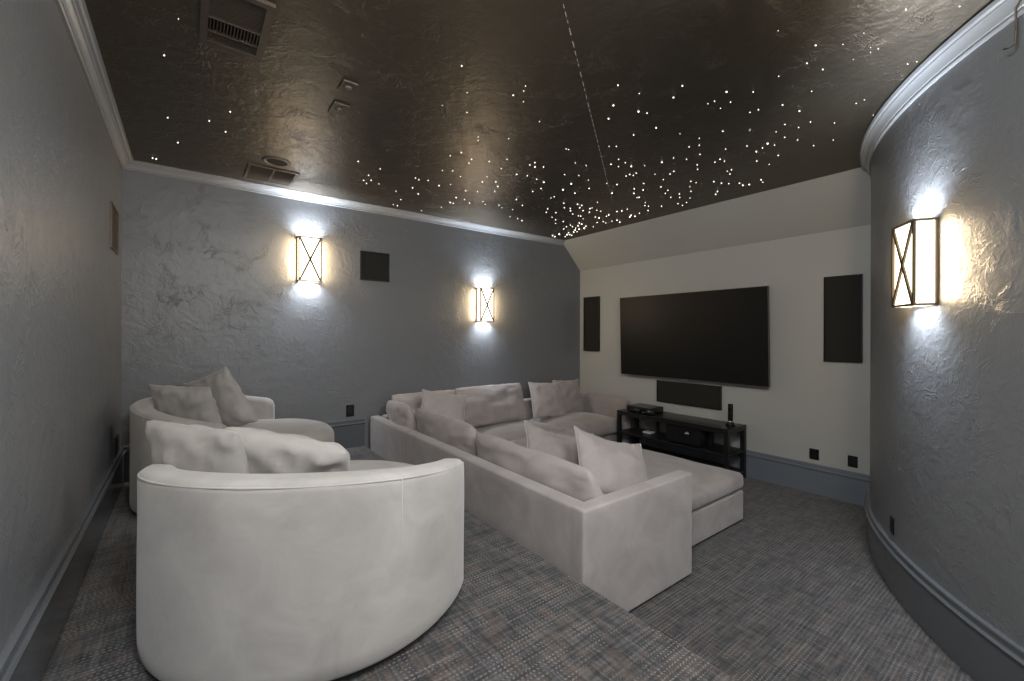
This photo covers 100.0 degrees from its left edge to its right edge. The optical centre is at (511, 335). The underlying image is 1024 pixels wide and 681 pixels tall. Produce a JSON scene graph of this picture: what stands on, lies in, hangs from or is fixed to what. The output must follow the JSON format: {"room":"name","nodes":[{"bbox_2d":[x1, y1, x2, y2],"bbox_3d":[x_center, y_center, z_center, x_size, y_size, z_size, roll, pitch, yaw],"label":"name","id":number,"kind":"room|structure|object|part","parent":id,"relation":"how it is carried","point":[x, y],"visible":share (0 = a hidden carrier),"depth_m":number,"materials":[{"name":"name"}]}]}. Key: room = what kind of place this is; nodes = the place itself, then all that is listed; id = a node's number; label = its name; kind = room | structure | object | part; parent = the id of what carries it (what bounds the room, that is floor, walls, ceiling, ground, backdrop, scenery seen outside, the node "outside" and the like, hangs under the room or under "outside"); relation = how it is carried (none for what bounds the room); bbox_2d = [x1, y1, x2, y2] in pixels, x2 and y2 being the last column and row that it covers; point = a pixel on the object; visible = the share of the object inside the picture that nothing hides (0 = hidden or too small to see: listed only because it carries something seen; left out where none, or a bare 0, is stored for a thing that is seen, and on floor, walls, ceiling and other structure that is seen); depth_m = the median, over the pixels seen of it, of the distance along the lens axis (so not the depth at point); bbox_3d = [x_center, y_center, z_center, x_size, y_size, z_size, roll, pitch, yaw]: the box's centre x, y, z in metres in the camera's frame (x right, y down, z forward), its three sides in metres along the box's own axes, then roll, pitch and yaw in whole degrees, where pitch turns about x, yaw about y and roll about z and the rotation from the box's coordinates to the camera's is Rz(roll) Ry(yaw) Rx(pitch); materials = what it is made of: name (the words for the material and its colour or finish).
{"room":"home theater","nodes":[
{"label":"home theater","id":0,"kind":"room"},
{"bbox_2d":[0,0,120,652],"bbox_3d":[-1.104,0.065,0.689,0.120,3.020,6.570,0,0,-37],"label":"wall","id":1,"kind":"structure","parent":0,"point":[60,169],"depth_m":1.58,"materials":[{"name":"grey paint"}]},
{"bbox_2d":[0,446,125,680],"bbox_3d":[-1.045,1.012,0.736,0.032,0.285,6.570,0,0,-37],"label":"baseboard","id":2,"kind":"structure","parent":1,"relation":"attached to","point":[26,655],"depth_m":1.62,"materials":[{"name":"grey"}]},
{"bbox_2d":[55,0,132,168],"bbox_3d":[-1.023,-1.313,0.745,0.076,0.064,6.570,0,0,-37],"label":"trim","id":3,"kind":"structure","parent":1,"relation":"attached to","point":[74,14],"depth_m":2.13,"materials":[{"name":"grey"}]},
{"bbox_2d":[110,200,118,254],"bbox_3d":[-2.753,-0.736,2.977,0.012,0.306,0.355,0,0,-37],"label":"wall speaker","id":4,"kind":"object","parent":1,"relation":"attached to","point":[114,214],"visible":1,"depth_m":2.98,"materials":[{"name":"brown metal"}]},
{"bbox_2d":[112,205,116,249],"bbox_3d":[-2.756,-0.736,2.975,0.006,0.282,0.331,0,0,-37],"label":"grille","id":5,"kind":"object","parent":4,"relation":"attached to","point":[114,211],"depth_m":2.98,"materials":[{"name":"brown metal"}]},
{"bbox_2d":[115,434,118,455],"bbox_3d":[-2.868,0.799,3.124,0.010,0.135,0.130,0,0,-37],"label":"wall outlet","id":6,"kind":"object","parent":1,"relation":"attached to","point":[117,436],"visible":1,"depth_m":3.10,"materials":[{"name":"black paint"}]},
{"bbox_2d":[121,169,579,448],"bbox_3d":[-1.049,0.057,4.926,5.324,3.020,0.120,0,0,-37],"label":"wall","id":7,"kind":"structure","parent":0,"point":[209,284],"depth_m":4.23,"materials":[{"name":"grey paint"}]},
{"bbox_2d":[124,418,364,482],"bbox_3d":[-2.281,1.004,3.901,1.882,0.285,0.032,0,0,-37],"label":"baseboard","id":8,"kind":"structure","parent":7,"relation":"attached to","point":[350,433],"depth_m":4.35,"materials":[{"name":"grey"}]},
{"bbox_2d":[296,235,321,282],"bbox_3d":[-1.940,-0.721,4.110,0.205,0.425,0.101,0,0,-37],"label":"wall sconce","id":9,"kind":"object","parent":7,"relation":"attached to","point":[308,249],"visible":1,"depth_m":4.08,"materials":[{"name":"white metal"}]},
{"bbox_2d":[123,160,565,245],"bbox_3d":[-1.136,-1.320,4.733,4.710,0.064,0.076,0,0,-37],"label":"trim","id":10,"kind":"structure","parent":7,"relation":"attached to","point":[137,166],"depth_m":4.15,"materials":[{"name":"grey"}]},
{"bbox_2d":[346,405,353,416],"bbox_3d":[-1.652,0.772,4.390,0.080,0.120,0.010,0,0,-37],"label":"wall outlet","id":11,"kind":"object","parent":7,"relation":"attached to","point":[349,408],"visible":1,"depth_m":4.38,"materials":[{"name":"black paint"}]},
{"bbox_2d":[360,250,389,281],"bbox_3d":[-1.446,-0.724,4.539,0.310,0.303,0.014,0,0,-37],"label":"wall speaker","id":12,"kind":"object","parent":7,"relation":"attached to","point":[374,266],"visible":1,"depth_m":4.53,"materials":[{"name":"black fabric"}]},
{"bbox_2d":[476,287,493,321],"bbox_3d":[-0.332,-0.374,5.329,0.205,0.415,0.101,0,0,-37],"label":"wall sconce","id":13,"kind":"object","parent":7,"relation":"attached to","point":[484,296],"visible":1,"depth_m":5.29,"materials":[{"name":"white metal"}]},
{"bbox_3d":[-0.406,-0.374,5.276,0.003,0.393,0.074,0,0,-37],"label":"glass panel","id":14,"kind":"part","parent":13,"relation":"part of","materials":[{"name":"white glass"}]},
{"bbox_3d":[-0.310,-0.374,5.299,0.183,0.393,0.003,0,0,-37],"label":"glass panel","id":15,"kind":"part","parent":13,"relation":"part of","materials":[{"name":"white glass"}]},
{"bbox_2d":[85,0,993,239],"bbox_3d":[0.974,-1.394,2.257,5.084,0.100,6.570,0,0,-37],"label":"ceiling","id":16,"kind":"structure","parent":0,"point":[408,59],"depth_m":2.38,"materials":[{"name":"brown paint"}]},
{"bbox_2d":[199,0,275,60],"bbox_3d":[-1.189,-1.340,1.849,0.245,0.016,0.430,0,0,-37],"label":"ceiling vent","id":17,"kind":"object","parent":16,"relation":"in","point":[242,27],"visible":1,"depth_m":1.85,"materials":[{"name":"brown metal"}]},
{"bbox_2d":[243,162,298,186],"bbox_3d":[-2.032,-1.346,3.625,0.365,0.012,0.380,0,0,-37],"label":"ceiling vent","id":18,"kind":"object","parent":16,"relation":"in","point":[253,171],"visible":1,"depth_m":3.60,"materials":[{"name":"brown metal"}]},
{"bbox_2d":[262,156,290,166],"bbox_3d":[-1.832,-1.347,3.343,0.200,0.010,0.200,0,0,-37],"label":"recessed light","id":19,"kind":"object","parent":16,"relation":"in","point":[270,160],"visible":1,"depth_m":3.34,"materials":[{"name":"brown metal"}]},
{"bbox_2d":[328,101,349,115],"bbox_3d":[-1.028,-1.339,2.551,0.090,0.018,0.135,0,0,-37],"label":"ceiling sensor","id":20,"kind":"object","parent":16,"relation":"attached to","point":[338,108],"visible":1,"depth_m":2.54,"materials":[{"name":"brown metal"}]},
{"bbox_2d":[337,79,358,94],"bbox_3d":[-0.888,-1.339,2.325,0.080,0.018,0.115,0,0,-37],"label":"ceiling sensor","id":21,"kind":"object","parent":16,"relation":"attached to","point":[346,86],"visible":1,"depth_m":2.31,"materials":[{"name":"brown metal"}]},
{"bbox_2d":[563,4,612,201],"bbox_3d":[0.610,-1.346,3.039,0.002,0.002,2.706,0,0,17],"label":"string lights","id":22,"kind":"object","parent":16,"relation":"attached to","point":[563,4],"depth_m":2.31,"materials":[{"name":"grey"}]},
{"bbox_2d":[580,225,870,474],"bbox_3d":[2.159,0.064,5.000,0.120,3.020,3.635,0,0,-37],"label":"wall","id":23,"kind":"structure","parent":0,"point":[810,401],"depth_m":4.24,"materials":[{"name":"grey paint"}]},
{"bbox_2d":[583,296,599,350],"bbox_3d":[1.156,-0.163,6.201,0.030,0.777,0.308,0,0,-37],"label":"wall speaker","id":24,"kind":"object","parent":23,"relation":"attached to","point":[591,335],"visible":1,"depth_m":6.19,"materials":[{"name":"black fabric"}]},
{"bbox_2d":[657,380,721,409],"bbox_3d":[2.055,0.687,5.013,0.030,0.263,0.799,0,0,-37],"label":"wall speaker","id":25,"kind":"object","parent":23,"relation":"attached to","point":[689,394],"visible":1,"depth_m":4.97,"materials":[{"name":"black fabric"}]},
{"bbox_2d":[620,286,769,386],"bbox_3d":[2.016,0.017,4.977,0.134,1.013,1.810,0,0,-37],"label":"television","id":26,"kind":"object","parent":23,"relation":"attached to","point":[723,335],"visible":1,"depth_m":4.79,"materials":[{"name":"black paint"}]},
{"bbox_2d":[563,167,870,270],"bbox_3d":[1.983,-1.149,4.822,0.378,0.393,3.700,0,0,-37],"label":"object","id":27,"kind":"object","parent":23,"relation":"attached to","point":[842,200],"depth_m":4.37,"materials":[{"name":"grey paint"}]},
{"bbox_2d":[630,426,869,505],"bbox_3d":[2.070,1.336,4.990,0.032,0.275,3.550,0,0,-37],"label":"baseboard","id":28,"kind":"structure","parent":23,"relation":"attached to","point":[838,484],"depth_m":4.12,"materials":[{"name":"grey paint"}]},
{"bbox_2d":[809,448,818,459],"bbox_3d":[2.822,1.112,4.016,0.010,0.100,0.078,0,0,-37],"label":"wall outlet","id":29,"kind":"object","parent":23,"relation":"attached to","point":[813,453],"visible":1,"depth_m":4.01,"materials":[{"name":"black paint"}]},
{"bbox_2d":[823,274,862,362],"bbox_3d":[2.951,-0.145,3.831,0.030,0.770,0.285,0,0,-37],"label":"wall speaker","id":30,"kind":"object","parent":23,"relation":"attached to","point":[843,295],"visible":1,"depth_m":3.82,"materials":[{"name":"black fabric"}]},
{"bbox_2d":[848,455,857,467],"bbox_3d":[2.998,1.113,3.784,0.010,0.100,0.072,0,0,-37],"label":"wall outlet","id":31,"kind":"object","parent":23,"relation":"attached to","point":[852,460],"visible":1,"depth_m":3.78,"materials":[{"name":"black paint"}]},
{"bbox_2d":[629,477,974,680],"bbox_3d":[1.718,1.527,2.830,3.202,0.100,6.570,0,0,-37],"label":"floor","id":32,"kind":"structure","parent":0,"point":[793,589],"depth_m":2.35,"materials":[{"name":"carpet"}]},
{"bbox_2d":[42,446,736,680],"bbox_3d":[-0.308,1.365,1.295,1.882,0.420,6.570,0,0,-37],"label":"platform","id":33,"kind":"object","parent":32,"relation":"on","point":[515,615],"visible":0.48,"depth_m":1.68,"materials":[{"name":"carpet"}]},
{"bbox_2d":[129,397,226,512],"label":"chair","id":34,"kind":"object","parent":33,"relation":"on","point":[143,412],"depth_m":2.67,"materials":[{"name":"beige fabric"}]},
{"bbox_2d":[149,384,222,423],"bbox_3d":[-2.239,0.539,2.978,0.464,0.416,0.238,0,0,5],"label":"throw pillow","id":35,"kind":"object","parent":34,"relation":"on","point":[193,403],"visible":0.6,"depth_m":2.88,"materials":[{"name":"beige fabric"}]},
{"bbox_2d":[238,395,333,441],"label":"chair","id":36,"kind":"object","parent":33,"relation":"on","point":[263,407],"depth_m":3.43,"materials":[{"name":"beige fabric"}]},
{"bbox_2d":[183,366,257,426],"bbox_3d":[-2.159,0.497,3.191,0.578,0.552,0.226,0,0,16],"label":"throw pillow","id":37,"kind":"object","parent":36,"relation":"on","point":[234,410],"visible":0.69,"depth_m":3.09,"materials":[{"name":"beige fabric"}]},
{"bbox_2d":[238,418,333,441],"bbox_3d":[-1.940,0.804,3.221,1.149,0.211,1.148,0,0,-37],"label":"seat cushion","id":38,"kind":"object","parent":36,"relation":"on","point":[317,430],"depth_m":3.34,"materials":[{"name":"beige fabric"}]},
{"bbox_2d":[136,458,463,680],"bbox_3d":[-0.864,0.803,1.954,1.272,0.700,1.272,0,0,-37],"label":"chair","id":39,"kind":"object","parent":33,"relation":"on","point":[319,576],"visible":0.9,"depth_m":1.38,"materials":[{"name":"beige fabric"}]},
{"bbox_2d":[145,420,248,473],"bbox_3d":[-1.227,0.548,1.737,0.456,0.419,0.247,0,0,11],"label":"throw pillow","id":40,"kind":"object","parent":39,"relation":"on","point":[201,448],"visible":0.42,"depth_m":1.62,"materials":[{"name":"beige fabric"}]},
{"bbox_2d":[225,427,349,473],"bbox_3d":[-0.927,0.570,1.795,0.536,0.424,0.300,0,0,-4],"label":"throw pillow","id":41,"kind":"object","parent":39,"relation":"on","point":[267,452],"visible":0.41,"depth_m":1.67,"materials":[{"name":"beige fabric"}]},
{"bbox_2d":[349,460,413,470],"bbox_3d":[-0.852,0.808,2.040,1.149,0.212,1.149,0,0,-37],"label":"seat cushion","id":42,"kind":"object","parent":39,"relation":"on","point":[355,465],"depth_m":2.40,"materials":[{"name":"beige fabric"}]},
{"bbox_2d":[370,392,742,611],"bbox_3d":[0.667,1.154,4.179,3.092,0.637,3.003,0,0,-37],"label":"sectional sofa","id":43,"kind":"object","parent":32,"relation":"on","point":[629,545],"visible":0.46,"depth_m":2.51,"materials":[{"name":"beige fabric"}]},
{"bbox_3d":[-1.159,1.144,4.116,0.104,0.622,0.900,0,0,-37],"label":"backrest","id":44,"kind":"part","parent":43,"relation":"part of","materials":[{"name":"beige fabric"}]},
{"bbox_2d":[386,400,416,430],"bbox_3d":[-1.037,0.860,4.214,0.291,0.406,0.642,0,0,-31],"label":"cushion","id":45,"kind":"object","parent":43,"relation":"on","point":[400,413],"visible":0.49,"depth_m":4.00,"materials":[{"name":"beige fabric"}]},
{"bbox_2d":[392,390,454,411],"bbox_3d":[-0.893,0.833,4.573,0.762,0.457,0.224,0,0,-38],"label":"cushion","id":46,"kind":"object","parent":43,"relation":"on","point":[413,400],"visible":0.18,"depth_m":4.45,"materials":[{"name":"beige fabric"}]},
{"bbox_2d":[420,389,466,421],"bbox_3d":[-0.677,0.750,4.199,0.507,0.416,0.318,0,0,-11],"label":"throw pillow","id":47,"kind":"object","parent":43,"relation":"on","point":[450,405],"visible":0.54,"depth_m":4.20,"materials":[{"name":"grey fabric"}]},
{"bbox_2d":[416,408,477,456],"bbox_3d":[-0.523,0.872,3.581,0.288,0.420,0.989,0,0,-34],"label":"cushion","id":48,"kind":"object","parent":43,"relation":"on","point":[461,435],"visible":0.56,"depth_m":3.36,"materials":[{"name":"beige fabric"}]},
{"bbox_2d":[455,383,525,427],"bbox_3d":[-0.230,0.815,5.037,0.944,0.452,0.248,0,0,-35],"label":"cushion","id":49,"kind":"object","parent":43,"relation":"on","point":[486,405],"visible":0.8,"depth_m":4.95,"materials":[{"name":"beige fabric"}]},
{"bbox_3d":[-0.260,1.148,2.930,0.099,0.619,2.070,0,0,-37],"label":"backrest","id":50,"kind":"part","parent":43,"relation":"part of","materials":[{"name":"beige fabric"}]},
{"bbox_2d":[475,420,565,440],"bbox_3d":[0.032,1.121,4.952,0.991,0.180,0.776,0,0,-37],"label":"seat cushion","id":51,"kind":"object","parent":43,"relation":"on","point":[515,430],"depth_m":4.83,"materials":[{"name":"beige fabric"}]},
{"bbox_2d":[475,432,602,501],"bbox_3d":[0.134,0.901,2.718,0.286,0.400,1.159,0,0,-34],"label":"cushion","id":52,"kind":"object","parent":43,"relation":"on","point":[576,481],"visible":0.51,"depth_m":2.49,"materials":[{"name":"beige fabric"}]},
{"bbox_2d":[511,431,574,447],"bbox_3d":[0.196,1.133,3.993,1.883,0.163,0.977,0,0,-37],"label":"seat cushion","id":53,"kind":"object","parent":43,"relation":"on","point":[522,440],"depth_m":4.51,"materials":[{"name":"beige fabric"}]},
{"bbox_2d":[528,382,564,418],"bbox_3d":[0.453,0.826,5.479,0.529,0.470,0.233,0,0,-29],"label":"throw pillow","id":54,"kind":"object","parent":43,"relation":"on","point":[546,398],"visible":0.97,"depth_m":5.41,"materials":[{"name":"grey fabric"}]},
{"bbox_3d":[0.432,1.144,5.810,1.497,0.623,0.118,0,0,-37],"label":"backrest","id":55,"kind":"part","parent":43,"relation":"part of","materials":[{"name":"beige fabric"}]},
{"bbox_2d":[524,420,592,464],"bbox_3d":[0.392,0.898,3.360,0.657,0.417,0.369,0,0,-11],"label":"throw pillow","id":56,"kind":"object","parent":43,"relation":"on","point":[564,447],"visible":0.37,"depth_m":3.31,"materials":[{"name":"grey fabric"}]},
{"bbox_2d":[552,379,582,412],"bbox_3d":[0.765,0.835,5.829,0.494,0.467,0.194,0,0,-34],"label":"throw pillow","id":57,"kind":"object","parent":43,"relation":"on","point":[570,390],"visible":0.7,"depth_m":5.79,"materials":[{"name":"grey fabric"}]},
{"bbox_2d":[530,412,623,435],"bbox_3d":[0.823,1.129,5.521,1.004,0.220,0.848,0,0,-37],"label":"seat cushion","id":58,"kind":"object","parent":43,"relation":"on","point":[597,423],"depth_m":5.31,"materials":[{"name":"beige fabric"}]},
{"bbox_3d":[1.260,1.146,5.855,0.122,0.623,0.812,0,0,-37],"label":"armrest","id":59,"kind":"part","parent":43,"relation":"part of","materials":[{"name":"beige fabric"}]},
{"bbox_2d":[574,426,647,494],"bbox_3d":[0.690,0.889,2.945,0.619,0.478,0.386,0,0,-11],"label":"throw pillow","id":60,"kind":"object","parent":43,"relation":"on","point":[615,466],"visible":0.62,"depth_m":2.88,"materials":[{"name":"grey fabric"}]},
{"bbox_3d":[0.696,1.150,2.378,0.958,0.620,0.095,0,0,-37],"label":"armrest","id":61,"kind":"part","parent":43,"relation":"part of","materials":[{"name":"beige fabric"}]},
{"bbox_2d":[642,449,742,509],"bbox_3d":[0.798,1.129,3.222,1.910,0.175,1.007,0,0,-37],"label":"seat cushion","id":62,"kind":"object","parent":43,"relation":"on","point":[712,486],"depth_m":3.31,"materials":[{"name":"beige fabric"}]},
{"bbox_2d":[617,409,745,477],"bbox_3d":[1.865,1.201,4.891,0.390,0.545,1.370,0,0,-37],"label":"table","id":63,"kind":"object","parent":32,"relation":"on","point":[726,451],"visible":0.73,"depth_m":4.66,"materials":[{"name":"black paint"}]},
{"bbox_3d":[1.327,1.210,5.315,0.045,0.523,0.045,0,0,-37],"label":"leg","id":64,"kind":"part","parent":63,"relation":"part of","materials":[{"name":"black wood"}]},
{"bbox_2d":[629,408,639,412],"bbox_3d":[1.476,0.900,5.150,0.082,0.046,0.156,0,0,-26],"label":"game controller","id":65,"kind":"object","parent":63,"relation":"on","point":[634,409],"visible":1,"depth_m":5.14,"materials":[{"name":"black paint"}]},
{"bbox_3d":[1.602,1.210,5.523,0.045,0.523,0.045,0,0,-37],"label":"leg","id":66,"kind":"part","parent":63,"relation":"part of","materials":[{"name":"black wood"}]},
{"bbox_2d":[639,418,644,443],"bbox_3d":[1.664,1.162,5.508,0.024,0.443,0.111,0,0,-37],"label":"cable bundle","id":67,"kind":"object","parent":63,"relation":"hanging from","point":[639,418],"visible":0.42,"depth_m":5.50,"materials":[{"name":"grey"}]},
{"bbox_2d":[627,403,662,412],"bbox_3d":[1.628,0.896,5.269,0.272,0.062,0.340,0,0,-37],"label":"game console","id":68,"kind":"object","parent":63,"relation":"on","point":[642,407],"visible":0.84,"depth_m":5.21,"materials":[{"name":"black paint"}]},
{"bbox_2d":[641,410,653,414],"bbox_3d":[1.589,0.901,5.005,0.156,0.046,0.082,0,0,44],"label":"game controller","id":69,"kind":"object","parent":63,"relation":"on","point":[646,411],"visible":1,"depth_m":5.00,"materials":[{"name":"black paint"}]},
{"bbox_2d":[643,430,654,433],"bbox_3d":[1.647,1.170,5.178,0.100,0.024,0.110,0,0,-37],"label":"cable box","id":70,"kind":"object","parent":63,"relation":"on","point":[645,431],"visible":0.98,"depth_m":5.16,"materials":[{"name":"grey plastic"}]},
{"bbox_2d":[620,427,743,456],"bbox_3d":[1.865,1.196,4.891,0.382,0.025,1.362,0,0,-37],"label":"shelf","id":71,"kind":"object","parent":63,"relation":"attached to","point":[714,448],"depth_m":4.66,"materials":[{"name":"black wood"}]},
{"bbox_2d":[666,423,713,446],"bbox_3d":[1.955,1.085,4.746,0.311,0.195,0.400,0,0,-37],"label":"receiver","id":72,"kind":"object","parent":63,"relation":"on","point":[691,436],"visible":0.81,"depth_m":4.62,"materials":[{"name":"black paint"}]},
{"bbox_3d":[1.845,1.080,4.663,0.006,0.174,0.396,0,0,-37],"label":"panel","id":73,"kind":"part","parent":72,"relation":"part of","materials":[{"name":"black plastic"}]},
{"bbox_2d":[641,444,743,473],"bbox_3d":[1.864,1.406,4.891,0.382,0.025,1.362,0,0,-37],"label":"shelf","id":74,"kind":"object","parent":63,"relation":"attached to","point":[740,470],"depth_m":4.86,"materials":[{"name":"black wood"}]},
{"bbox_3d":[2.127,1.214,4.259,0.045,0.523,0.045,0,0,-37],"label":"leg","id":75,"kind":"part","parent":63,"relation":"part of","materials":[{"name":"black wood"}]},
{"bbox_2d":[726,404,734,426],"bbox_3d":[2.247,0.818,4.420,0.096,0.225,0.096,0,0,-37],"label":"cordless phone","id":76,"kind":"object","parent":63,"relation":"on","point":[729,422],"visible":1,"depth_m":4.40,"materials":[{"name":"black paint"}]},
{"bbox_3d":[2.402,1.214,4.467,0.045,0.523,0.045,0,0,-37],"label":"leg","id":77,"kind":"part","parent":63,"relation":"part of","materials":[{"name":"black wood"}]},
{"bbox_2d":[870,13,1023,647],"bbox_3d":[2.488,0.096,1.581,1.044,2.970,4.476,0,0,8],"label":"wall","id":78,"kind":"structure","parent":0,"point":[947,378],"depth_m":1.95,"materials":[{"name":"grey paint"}]},
{"bbox_2d":[890,515,893,534],"bbox_3d":[2.221,1.111,2.514,0.010,0.098,0.050,0,0,25],"label":"wall outlet","id":79,"kind":"object","parent":78,"relation":"attached to","point":[891,517],"visible":1,"depth_m":2.50,"materials":[{"name":"black paint"}]},
{"bbox_2d":[891,217,938,307],"bbox_3d":[2.047,-0.359,2.191,0.101,0.425,0.205,0,0,18],"label":"wall sconce","id":80,"kind":"object","parent":78,"relation":"attached to","point":[914,242],"visible":1,"depth_m":2.11,"materials":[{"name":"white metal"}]},
{"bbox_3d":[2.012,-0.359,2.202,0.003,0.403,0.183,0,0,18],"label":"glass panel","id":81,"kind":"part","parent":80,"relation":"part of","materials":[{"name":"white glass"}]},
{"bbox_3d":[2.022,-0.359,2.104,0.074,0.403,0.003,0,0,18],"label":"glass panel","id":82,"kind":"part","parent":80,"relation":"part of","materials":[{"name":"white glass"}]},
{"bbox_2d":[860,0,1023,176],"bbox_3d":[2.418,-1.291,1.590,1.027,0.098,4.571,0,0,8],"label":"trim","id":83,"kind":"structure","parent":78,"relation":"attached to","point":[997,15],"depth_m":2.04,"materials":[{"name":"grey"}]},
{"bbox_2d":[864,486,1023,680],"bbox_3d":[2.429,1.343,1.592,0.993,0.275,4.522,0,0,8],"label":"baseboard","id":84,"kind":"structure","parent":78,"relation":"attached to","point":[981,650],"depth_m":2.01,"materials":[{"name":"grey"}]},
{"bbox_2d":[1003,0,1020,50],"bbox_3d":[1.941,-1.204,1.650,0.021,0.190,0.079,0,0,-29],"label":"wall hook","id":85,"kind":"object","parent":78,"relation":"attached to","point":[1018,3],"visible":1,"depth_m":1.65,"materials":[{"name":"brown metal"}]}
]}

